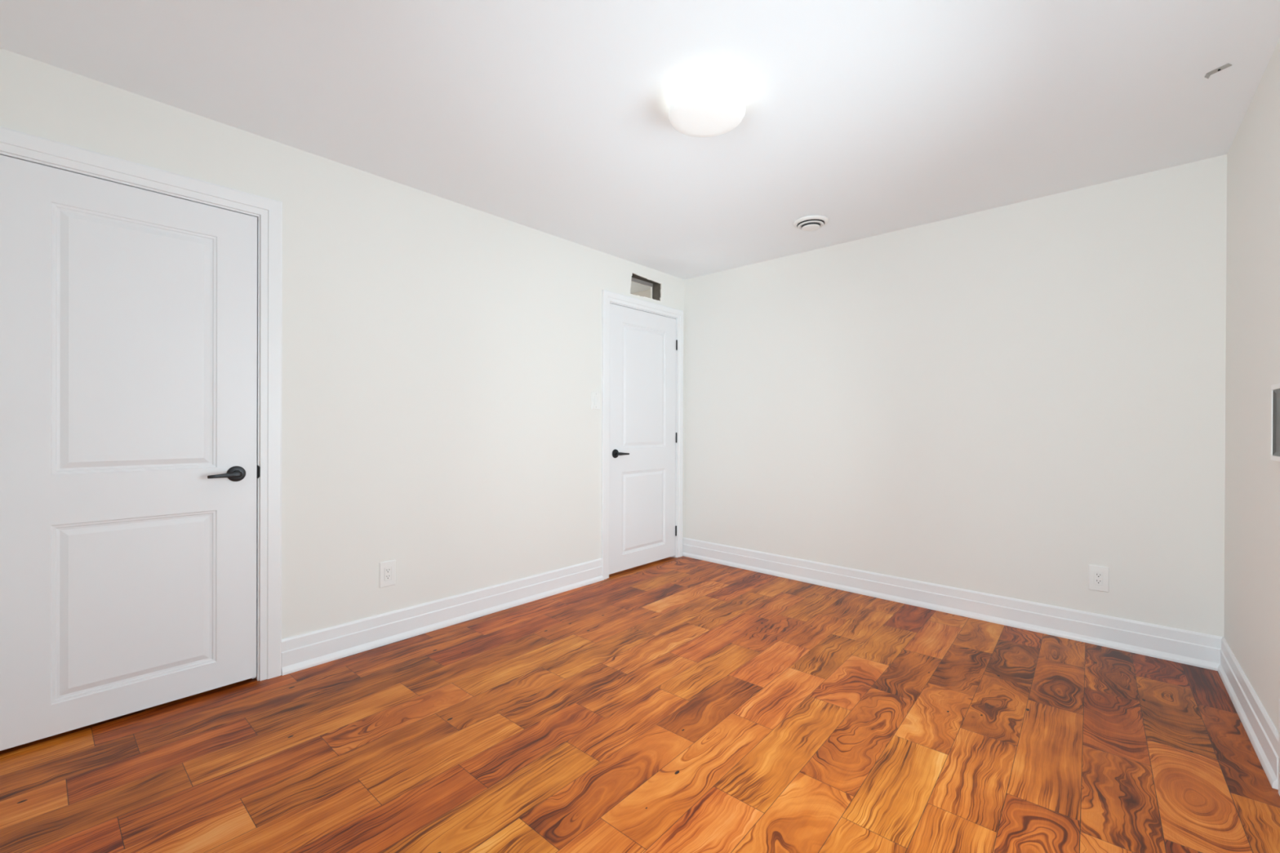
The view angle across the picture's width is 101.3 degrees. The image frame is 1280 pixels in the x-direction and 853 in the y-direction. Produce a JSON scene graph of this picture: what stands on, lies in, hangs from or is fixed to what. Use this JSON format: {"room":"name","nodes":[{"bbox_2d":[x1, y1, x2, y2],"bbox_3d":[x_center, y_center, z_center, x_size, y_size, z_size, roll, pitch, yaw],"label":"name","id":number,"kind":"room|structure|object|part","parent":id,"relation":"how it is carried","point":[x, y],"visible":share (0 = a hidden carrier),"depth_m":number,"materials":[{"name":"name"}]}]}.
{"room":"empty bedroom","nodes":[
{"label":"empty bedroom","id":0,"kind":"room"},
{"bbox_2d":[0,48,684,639],"bbox_3d":[-1.009,-0.079,3.121,0.013,2.440,4.133,0,0,42],"label":"wall","id":1,"kind":"structure","parent":0,"point":[442,357],"depth_m":2.83,"materials":[{"name":"paint"}]},
{"bbox_2d":[0,126,282,751],"bbox_3d":[-1.990,0.056,2.083,0.168,2.165,0.944,0,0,42],"label":"door","id":2,"kind":"structure","parent":1,"relation":"in","point":[141,305],"depth_m":2.05,"materials":[{"name":"white paint"}]},
{"bbox_3d":[-1.761,0.207,2.228,0.024,0.024,0.119,0,0,42],"label":"lever","id":3,"kind":"part","parent":2,"relation":"part of","materials":[{"name":"black metal"}]},
{"bbox_3d":[-1.751,0.206,2.280,0.030,0.068,0.068,0,0,42],"label":"handle","id":4,"kind":"part","parent":2,"relation":"part of","materials":[{"name":"black metal"}]},
{"bbox_3d":[-1.717,0.203,2.354,0.037,0.058,0.009,0,0,26],"label":"strike plate","id":5,"kind":"part","parent":2,"relation":"part of","materials":[{"name":"black metal"}]},
{"bbox_2d":[379,560,395,588],"bbox_3d":[-1.328,0.776,2.762,0.007,0.133,0.083,0,0,42],"label":"wall outlet","id":6,"kind":"object","parent":1,"relation":"attached to","point":[387,569],"visible":1,"depth_m":2.76,"materials":[{"name":"white plastic"}]},
{"bbox_2d":[384,567,391,581],"bbox_3d":[-1.327,0.776,2.761,0.004,0.067,0.034,0,0,42],"label":"receptacle","id":7,"kind":"object","parent":6,"relation":"attached to","point":[387,570],"depth_m":2.76,"materials":[{"name":"white plastic"}]},
{"bbox_2d":[281,558,604,675],"bbox_3d":[-0.959,1.061,3.157,0.022,0.160,2.031,0,0,42],"label":"baseboard","id":8,"kind":"structure","parent":1,"relation":"attached to","point":[314,648],"depth_m":2.90,"materials":[{"name":"white paint"}]},
{"bbox_2d":[591,391,599,409],"bbox_3d":[-0.323,-0.190,3.857,0.008,0.131,0.085,0,0,42],"label":"light switch","id":9,"kind":"object","parent":1,"relation":"attached to","point":[595,396],"visible":1,"depth_m":3.85,"materials":[{"name":"white plastic"}]},
{"bbox_2d":[600,289,683,579],"bbox_3d":[0.018,0.062,4.285,0.168,2.157,0.970,0,0,42],"label":"door","id":10,"kind":"structure","parent":1,"relation":"in","point":[642,340],"depth_m":4.23,"materials":[{"name":"white paint"}]},
{"bbox_3d":[-0.179,0.208,4.003,0.030,0.068,0.068,0,0,42],"label":"handle","id":11,"kind":"part","parent":10,"relation":"part of","materials":[{"name":"black metal"}]},
{"bbox_3d":[-0.129,0.208,4.019,0.024,0.024,0.119,0,0,42],"label":"lever","id":12,"kind":"part","parent":10,"relation":"part of","materials":[{"name":"black metal"}]},
{"bbox_2d":[631,273,656,283],"bbox_3d":[-0.011,-1.239,4.284,0.089,0.038,0.456,0,0,42],"label":"trim","id":13,"kind":"structure","parent":1,"relation":"attached to","point":[634,276],"depth_m":4.33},
{"bbox_2d":[630,271,662,302],"bbox_3d":[0.054,-1.129,4.271,0.001,0.179,0.392,0,0,42],"label":"trim","id":14,"kind":"structure","parent":1,"relation":"attached to","point":[632,272],"depth_m":4.27,"materials":[{"name":"paint"}]},
{"bbox_2d":[653,282,660,301],"bbox_3d":[0.155,-1.128,4.467,0.089,0.340,0.038,0,0,42],"label":"trim","id":15,"kind":"structure","parent":1,"relation":"attached to","point":[656,286],"depth_m":4.45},
{"bbox_2d":[0,555,1279,852],"bbox_3d":[-0.256,1.205,2.501,4.978,0.120,4.233,0,0,42],"label":"floor","id":16,"kind":"structure","parent":0,"point":[682,704],"depth_m":1.88,"materials":[{"name":"brown wood"}]},
{"bbox_2d":[0,0,1279,293],"bbox_3d":[-0.217,-1.345,2.468,5.058,0.100,4.233,0,0,42],"label":"ceiling","id":17,"kind":"structure","parent":0,"point":[871,117],"depth_m":2.02,"materials":[{"name":"paint"}]},
{"bbox_2d":[668,83,746,137],"bbox_3d":[0.261,-1.242,2.050,0.299,0.099,0.299,0,0,42],"label":"ceiling lamp","id":18,"kind":"object","parent":17,"relation":"attached to","point":[707,109],"visible":1,"depth_m":1.99,"materials":[{"name":"white glass"}]},
{"bbox_2d":[793,214,828,231],"bbox_3d":[1.075,-1.269,3.304,0.210,0.045,0.210,0,0,42],"label":"ceiling vent","id":19,"kind":"object","parent":17,"relation":"in","point":[808,223],"visible":1,"depth_m":3.25,"materials":[{"name":"white plastic"}]},
{"bbox_2d":[1204,62,1231,78],"bbox_3d":[2.079,-1.278,1.887,0.025,0.011,0.062,0,0,-21],"label":"bracket","id":20,"kind":"object","parent":17,"relation":"attached to","point":[1208,74],"visible":1,"depth_m":1.89,"materials":[{"name":"metal"}]},
{"bbox_2d":[631,277,653,298],"bbox_3d":[-1.568,-0.083,3.699,1.413,2.440,4.233,0,0,42],"label":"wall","id":21,"kind":"structure","parent":0,"point":[634,280],"depth_m":4.48,"materials":[{"name":"grey paint"}]},
{"bbox_2d":[683,154,1226,636],"bbox_3d":[1.688,-0.070,3.526,3.658,2.440,0.100,0,0,42],"label":"wall","id":22,"kind":"structure","parent":0,"point":[1014,400],"depth_m":3.10,"materials":[{"name":"paint"}]},
{"bbox_2d":[682,537,1223,671],"bbox_3d":[1.564,1.069,3.555,3.215,0.160,0.022,0,0,42],"label":"baseboard","id":23,"kind":"structure","parent":22,"relation":"attached to","point":[1192,648],"depth_m":3.09,"materials":[{"name":"white paint"}]},
{"bbox_2d":[1088,564,1109,592],"bbox_3d":[2.428,0.805,2.778,0.083,0.133,0.007,0,0,42],"label":"wall outlet","id":24,"kind":"object","parent":22,"relation":"attached to","point":[1098,575],"visible":1,"depth_m":2.77,"materials":[{"name":"white plastic"}]},
{"bbox_2d":[1094,571,1102,585],"bbox_3d":[2.427,0.805,2.777,0.034,0.067,0.004,0,0,42],"label":"receptacle","id":25,"kind":"object","parent":24,"relation":"attached to","point":[1098,575],"depth_m":2.78,"materials":[{"name":"white plastic"}]},
{"bbox_2d":[1223,38,1279,731],"bbox_3d":[1.486,-0.065,0.880,0.200,2.440,4.186,0,0,41],"label":"wall","id":26,"kind":"structure","parent":0,"point":[1251,629],"depth_m":1.99,"materials":[{"name":"paint"}]},
{"bbox_2d":[1217,637,1278,790],"bbox_3d":[2.389,1.075,2.078,0.022,0.160,1.093,0,0,41],"label":"baseboard","id":27,"kind":"structure","parent":26,"relation":"attached to","point":[1262,733],"depth_m":1.96,"materials":[{"name":"white paint"}]},
{"bbox_2d":[1271,382,1279,462],"bbox_3d":[2.031,-0.013,1.657,0.012,0.251,0.246,0,0,41],"label":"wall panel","id":28,"kind":"object","parent":26,"relation":"attached to","point":[1275,388],"visible":1,"depth_m":1.73,"materials":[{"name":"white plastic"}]},
{"bbox_2d":[1278,698,1279,795],"bbox_3d":[1.923,1.005,1.544,0.014,0.300,0.275,0,0,41],"label":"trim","id":29,"kind":"structure","parent":26,"relation":"attached to","point":[1279,699],"depth_m":1.64,"materials":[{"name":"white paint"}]}
]}

